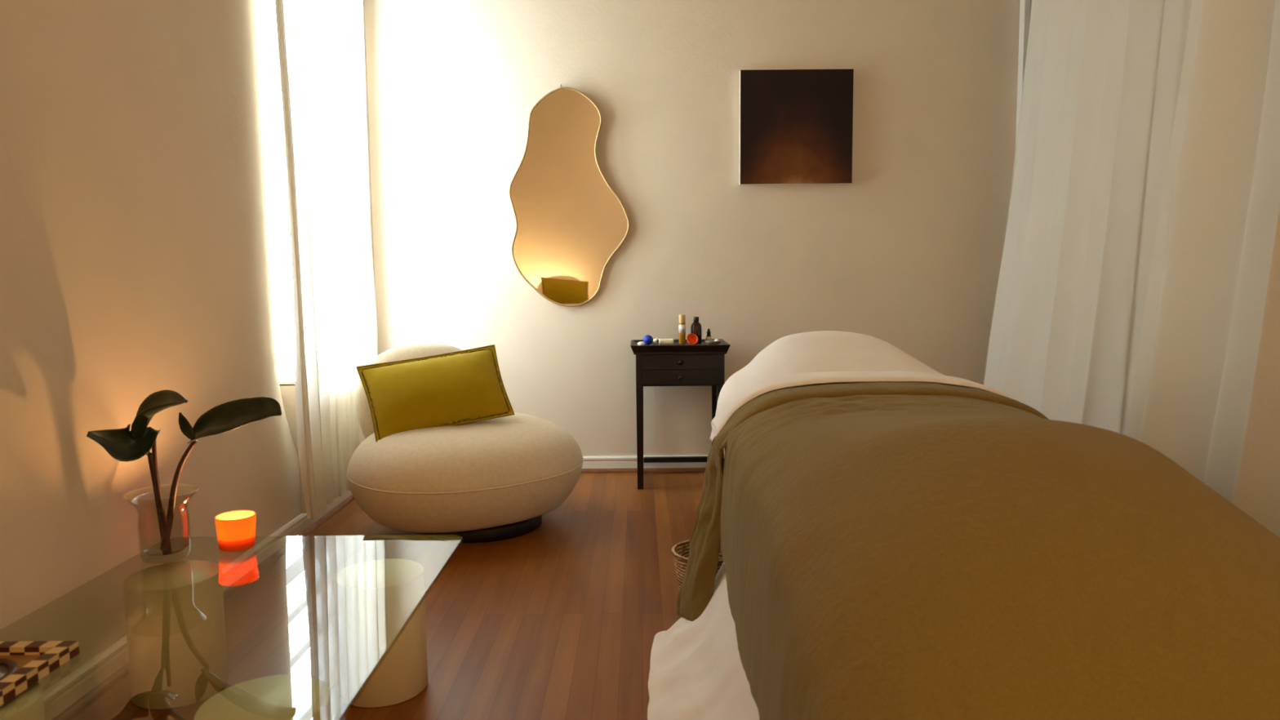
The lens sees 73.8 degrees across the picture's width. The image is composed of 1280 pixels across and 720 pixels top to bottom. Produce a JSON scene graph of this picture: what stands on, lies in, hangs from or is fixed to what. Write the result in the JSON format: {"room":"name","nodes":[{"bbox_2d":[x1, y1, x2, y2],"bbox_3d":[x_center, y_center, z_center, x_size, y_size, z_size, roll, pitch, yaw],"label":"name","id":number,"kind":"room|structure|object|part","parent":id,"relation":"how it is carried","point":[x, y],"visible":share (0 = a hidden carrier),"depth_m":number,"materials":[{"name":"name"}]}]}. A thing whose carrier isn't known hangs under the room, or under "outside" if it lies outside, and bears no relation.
{"room":"spa","nodes":[
{"label":"spa","id":0,"kind":"room"},
{"bbox_2d":[0,0,377,692],"bbox_3d":[-1.536,-0.632,1.395,0.220,3.120,6.740,-1,5,0],"label":"wall","id":1,"kind":"structure","parent":0,"point":[135,249],"depth_m":2.33,"materials":[{"name":"beige paint"}]},
{"bbox_2d":[43,490,354,719],"bbox_3d":[-1.396,0.878,1.529,0.033,0.086,6.280,-1,5,0],"label":"baseboard","id":2,"kind":"structure","parent":1,"relation":"attached to","point":[64,700],"depth_m":2.31,"materials":[{"name":"white paint"}]},
{"bbox_2d":[260,61,294,385],"bbox_3d":[-1.528,-0.881,3.928,0.200,1.905,0.850,-1,5,0],"label":"window","id":3,"kind":"structure","parent":1,"relation":"in","point":[282,317],"depth_m":3.72,"materials":[{"name":"glass"}]},
{"bbox_3d":[-1.598,-0.882,3.928,0.060,1.900,0.850,0,5,0],"label":"frame","id":4,"kind":"part","parent":3,"relation":"part of","materials":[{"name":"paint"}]},
{"bbox_3d":[-1.490,0.059,4.017,0.140,0.017,0.850,0,5,0],"label":"sill","id":5,"kind":"part","parent":3,"relation":"part of","materials":[{"name":"white paint"}]},
{"bbox_2d":[70,471,704,719],"bbox_3d":[0.313,0.955,1.548,3.890,0.100,6.740,-1,5,0],"label":"floor","id":6,"kind":"structure","parent":0,"point":[561,619],"depth_m":2.73,"materials":[{"name":"brown wood"}]},
{"bbox_2d":[0,539,462,719],"bbox_3d":[-0.930,0.725,1.859,0.857,0.320,1.245,-1,5,0],"label":"coffee table","id":7,"kind":"object","parent":6,"relation":"on","point":[175,611],"visible":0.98,"depth_m":2.10,"materials":[{"name":"clear glass"}]},
{"bbox_3d":[-1.193,0.765,1.528,0.222,0.307,0.222,0,5,0],"label":"leg","id":8,"kind":"part","parent":7,"relation":"part of","materials":[{"name":"beige paint"}]},
{"bbox_2d":[0,640,79,706],"bbox_3d":[-1.227,0.583,1.546,0.232,0.026,0.290,-1,5,0],"label":"tray","id":9,"kind":"object","parent":7,"relation":"on","point":[23,664],"visible":1,"depth_m":1.62,"materials":[{"name":"brown wood"}]},
{"bbox_3d":[-1.227,0.585,1.546,0.127,0.002,0.146,0,5,0],"label":"plate","id":10,"kind":"part","parent":9,"relation":"part of","materials":[{"name":"grey ceramic"}]},
{"bbox_2d":[0,654,41,669],"bbox_3d":[-1.227,0.591,1.547,0.176,0.009,0.234,0,5,0],"label":"tray","id":11,"kind":"object","parent":9,"relation":"on","point":[6,661],"depth_m":1.63,"materials":[{"name":"brown wood"}]},
{"bbox_2d":[123,484,199,564],"bbox_3d":[-1.264,0.438,2.266,0.176,0.180,0.176,-1,5,0],"label":"glass vase","id":12,"kind":"object","parent":7,"relation":"on","point":[162,553],"visible":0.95,"depth_m":2.25,"materials":[{"name":"clear glass"}]},
{"bbox_2d":[86,390,281,551],"bbox_3d":[-1.148,0.296,2.211,0.441,0.443,0.183,-2,6,-16],"label":"leaves","id":13,"kind":"object","parent":12,"relation":"in","point":[123,444],"visible":1,"depth_m":2.21,"materials":[{"name":"green plant"}]},
{"bbox_3d":[-1.270,0.376,2.249,0.018,0.278,0.059,0,5,0],"label":"stem","id":14,"kind":"part","parent":13,"relation":"part of","materials":[{"name":"brown plant"}]},
{"bbox_3d":[-1.256,0.355,2.237,0.019,0.318,0.057,0,5,0],"label":"stem","id":15,"kind":"part","parent":13,"relation":"part of","materials":[{"name":"plant"}]},
{"bbox_3d":[-1.223,0.357,2.263,0.103,0.292,0.027,-3,6,-22],"label":"stem","id":16,"kind":"part","parent":13,"relation":"part of","materials":[{"name":"brown plant"}]},
{"bbox_3d":[-1.194,0.701,2.200,0.222,0.307,0.222,0,5,0],"label":"leg","id":17,"kind":"part","parent":7,"relation":"part of","materials":[{"name":"beige paint"}]},
{"bbox_2d":[214,510,256,551],"bbox_3d":[-1.114,0.472,2.354,0.103,0.092,0.103,-1,5,0],"label":"candle","id":18,"kind":"object","parent":7,"relation":"on","point":[235,530],"visible":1,"depth_m":2.32,"materials":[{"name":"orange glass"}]},
{"bbox_3d":[-0.665,0.761,1.528,0.222,0.307,0.222,0,5,0],"label":"leg","id":19,"kind":"part","parent":7,"relation":"part of","materials":[{"name":"beige paint"}]},
{"bbox_3d":[-0.666,0.697,2.200,0.222,0.307,0.222,0,5,0],"label":"leg","id":20,"kind":"part","parent":7,"relation":"part of","materials":[{"name":"beige paint"}]},
{"bbox_2d":[346,343,583,542],"bbox_3d":[-0.739,0.329,3.657,1.008,0.765,0.853,-4,7,-35],"label":"lounge chair","id":21,"kind":"object","parent":6,"relation":"on","point":[495,479],"visible":0.76,"depth_m":3.34,"materials":[{"name":"beige fabric"}]},
{"bbox_3d":[-0.948,0.195,3.836,0.650,0.530,0.300,-5,7,-38],"label":"backrest","id":22,"kind":"part","parent":21,"relation":"part of","materials":[{"name":"beige fabric"}]},
{"bbox_2d":[355,344,515,441],"bbox_3d":[-0.861,0.135,3.598,0.615,0.366,0.241,-3,6,-23],"label":"lumbar pillow","id":23,"kind":"object","parent":21,"relation":"on","point":[459,388],"visible":0.98,"depth_m":3.54,"materials":[{"name":"yellow fabric"}]},
{"bbox_3d":[-0.731,0.450,3.659,1.000,0.399,0.820,-5,7,-38],"label":"seat","id":24,"kind":"part","parent":21,"relation":"part of","materials":[{"name":"beige fabric"}]},
{"bbox_2d":[630,338,730,488],"bbox_3d":[0.201,0.270,4.408,0.490,0.724,0.404,-1,5,0],"label":"side table","id":25,"kind":"object","parent":6,"relation":"on","point":[703,364],"visible":0.82,"depth_m":4.21,"materials":[{"name":"black wood"}]},
{"bbox_3d":[0.001,0.387,4.264,0.036,0.521,0.036,0,5,0],"label":"leg","id":26,"kind":"part","parent":25,"relation":"part of","materials":[{"name":"black wood"}]},
{"bbox_2d":[637,341,644,345],"bbox_3d":[0.006,-0.080,4.282,0.036,0.025,0.040,-3,6,-27],"label":"pebble","id":27,"kind":"object","parent":25,"relation":"on","point":[640,343],"visible":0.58,"depth_m":4.27,"materials":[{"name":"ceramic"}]},
{"bbox_2d":[643,334,653,345],"bbox_3d":[0.042,-0.102,4.370,0.052,0.052,0.052,-1,5,0],"label":"ball","id":28,"kind":"object","parent":25,"relation":"on","point":[648,340],"visible":0.98,"depth_m":4.35,"materials":[{"name":"blue rubber"}]},
{"bbox_2d":[654,337,673,345],"bbox_3d":[0.124,-0.094,4.349,0.096,0.038,0.031,-1,5,0],"label":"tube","id":29,"kind":"object","parent":25,"relation":"on","point":[661,341],"visible":1,"depth_m":4.34,"materials":[{"name":"beige plastic"}]},
{"bbox_3d":[0.199,0.011,4.219,0.379,0.070,0.023,0,5,0],"label":"drawer","id":30,"kind":"part","parent":25,"relation":"part of","materials":[{"name":"black wood"}]},
{"bbox_3d":[0.199,0.086,4.226,0.379,0.070,0.023,0,5,0],"label":"drawer","id":31,"kind":"part","parent":25,"relation":"part of","materials":[{"name":"black wood"}]},
{"bbox_2d":[630,338,730,354],"bbox_3d":[0.198,-0.068,4.378,0.490,0.046,0.400,0,5,0],"label":"tray","id":32,"kind":"object","parent":25,"relation":"on","point":[723,347],"depth_m":4.19,"materials":[{"name":"black wood"}]},
{"bbox_3d":[0.199,0.013,4.194,0.025,0.025,0.026,0,5,0],"label":"knob","id":33,"kind":"part","parent":25,"relation":"part of","materials":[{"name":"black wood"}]},
{"bbox_2d":[678,314,685,344],"bbox_3d":[0.218,-0.160,4.425,0.036,0.152,0.036,-1,5,0],"label":"bottle","id":34,"kind":"object","parent":25,"relation":"on","point":[682,317],"visible":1,"depth_m":4.41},
{"bbox_2d":[686,333,697,344],"bbox_3d":[0.262,-0.105,4.272,0.058,0.057,0.050,-1,5,0],"label":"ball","id":35,"kind":"object","parent":25,"relation":"on","point":[692,339],"visible":1,"depth_m":4.28,"materials":[{"name":"red plastic"}]},
{"bbox_2d":[690,316,702,343],"bbox_3d":[0.293,-0.156,4.446,0.057,0.139,0.057,-1,5,0],"label":"bottle","id":36,"kind":"object","parent":25,"relation":"on","point":[695,327],"visible":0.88,"depth_m":4.42,"materials":[{"name":"brown glass"}]},
{"bbox_2d":[706,328,711,340],"bbox_3d":[0.360,-0.127,4.468,0.029,0.076,0.029,-1,5,0],"label":"dropper bottle","id":37,"kind":"object","parent":25,"relation":"on","point":[708,337],"visible":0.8,"depth_m":4.46,"materials":[{"name":"clear glass"}]},
{"bbox_2d":[704,340,721,345],"bbox_3d":[0.372,-0.088,4.342,0.086,0.022,0.086,-1,5,0],"label":"dish","id":38,"kind":"object","parent":25,"relation":"on","point":[708,342],"visible":0.93,"depth_m":4.31,"materials":[{"name":"grey ceramic"}]},
{"bbox_3d":[0.403,0.353,4.582,0.036,0.521,0.036,0,5,0],"label":"leg","id":39,"kind":"part","parent":25,"relation":"part of","materials":[{"name":"black wood"}]},
{"bbox_3d":[0.403,0.384,4.264,0.036,0.521,0.036,0,5,0],"label":"leg","id":40,"kind":"part","parent":25,"relation":"part of","materials":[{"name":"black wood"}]},
{"bbox_2d":[671,540,723,590],"bbox_3d":[0.221,0.701,2.779,0.237,0.174,0.237,-1,5,0],"label":"woven basket","id":41,"kind":"object","parent":6,"relation":"on","point":[680,551],"visible":0.29,"depth_m":2.74,"materials":[{"name":"wicker"}]},
{"bbox_2d":[364,0,1020,456],"bbox_3d":[0.297,-0.957,4.640,3.450,3.120,0.220,-1,5,0],"label":"wall","id":42,"kind":"structure","parent":0,"point":[905,255],"depth_m":4.53,"materials":[{"name":"beige paint"}]},
{"bbox_2d":[508,86,629,306],"bbox_3d":[-0.374,-0.854,4.514,0.636,1.144,0.025,-1,7,-1],"label":"wall mirror","id":43,"kind":"object","parent":42,"relation":"attached to","point":[571,222],"visible":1,"depth_m":4.51,"materials":[{"name":"gold glass"}]},
{"bbox_2d":[581,454,708,472],"bbox_3d":[0.310,0.565,4.658,3.450,0.086,0.033,-1,5,0],"label":"baseboard","id":44,"kind":"structure","parent":42,"relation":"attached to","point":[609,464],"depth_m":4.66,"materials":[{"name":"white paint"}]},
{"bbox_3d":[0.310,0.599,4.653,3.450,0.020,0.017,0,5,0],"label":"shoe moulding","id":45,"kind":"part","parent":44,"relation":"part of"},
{"bbox_2d":[738,68,853,185],"bbox_3d":[0.818,-1.221,4.479,0.589,0.585,0.040,-1,5,0],"label":"painting","id":46,"kind":"object","parent":42,"relation":"attached to","point":[796,126],"visible":1,"depth_m":4.46,"materials":[{"name":"painted canvas"},{"name":"pale wood frame"}]},
{"bbox_3d":[0.285,-2.250,1.242,3.890,0.100,6.740,0,5,0],"label":"ceiling","id":47,"kind":"structure","parent":0,"visible":0},
{"bbox_2d":[275,0,377,519],"bbox_3d":[-1.343,-0.902,3.664,0.088,2.995,1.195,-1,5,0],"label":"sheer curtain","id":48,"kind":"object","parent":47,"relation":"hanging from","point":[321,42],"visible":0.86,"depth_m":3.62,"materials":[{"name":"white fabric"}]},
{"bbox_2d":[982,0,1191,435],"bbox_3d":[1.806,-0.859,3.469,0.277,3.098,1.570,-1,5,0],"label":"linen curtain","id":49,"kind":"object","parent":47,"relation":"hanging from","point":[1102,77],"visible":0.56,"depth_m":3.54,"materials":[{"name":"white fabric"}]},
{"bbox_2d":[1126,0,1279,537],"bbox_3d":[1.732,-0.691,1.708,0.248,3.098,2.132,-1,5,-6],"label":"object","id":50,"kind":"object","parent":47,"relation":"hanging from","point":[1206,393],"visible":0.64,"depth_m":2.48,"materials":[{"name":"white fabric"}]},
{"bbox_3d":[2.134,-0.664,1.395,0.220,3.120,6.740,0,5,0],"label":"wall","id":51,"kind":"structure","parent":0,"visible":0},
{"bbox_2d":[1015,0,1030,144],"bbox_3d":[2.004,-1.003,4.496,0.035,3.030,0.059,-1,5,0],"label":"trim","id":52,"kind":"structure","parent":51,"relation":"attached to","point":[1024,7],"depth_m":4.42,"materials":[{"name":"white paint"}]},
{"bbox_2d":[1029,0,1031,23],"bbox_3d":[2.018,-0.986,4.317,0.008,3.030,0.299,-1,5,0],"label":"trim","id":53,"kind":"structure","parent":51,"relation":"attached to","point":[1030,0],"depth_m":4.38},
{"bbox_3d":[0.665,0.547,2.212,0.720,0.580,1.600,0,5,0],"label":"massage table","id":54,"kind":"object","parent":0,"visible":0},
{"bbox_2d":[647,561,759,719],"bbox_3d":[0.139,0.703,1.906,0.289,0.330,1.262,-1,5,0],"label":"sheet","id":55,"kind":"object","parent":54,"relation":"on","point":[697,672],"visible":0.59,"depth_m":2.10,"materials":[{"name":"white fabric"}]},
{"bbox_2d":[709,330,1021,460],"bbox_3d":[0.706,0.188,2.852,0.982,0.545,1.042,-1,5,0],"label":"pillow","id":56,"kind":"object","parent":54,"relation":"on","point":[820,357],"visible":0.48,"depth_m":2.75,"materials":[{"name":"white fabric"}]},
{"bbox_2d":[676,382,1279,719],"bbox_3d":[0.710,0.491,1.671,1.204,0.775,1.665,-1,5,0],"label":"blanket","id":57,"kind":"object","parent":54,"relation":"on","point":[890,550],"visible":1,"depth_m":1.24,"materials":[{"name":"fabric"}]}
]}

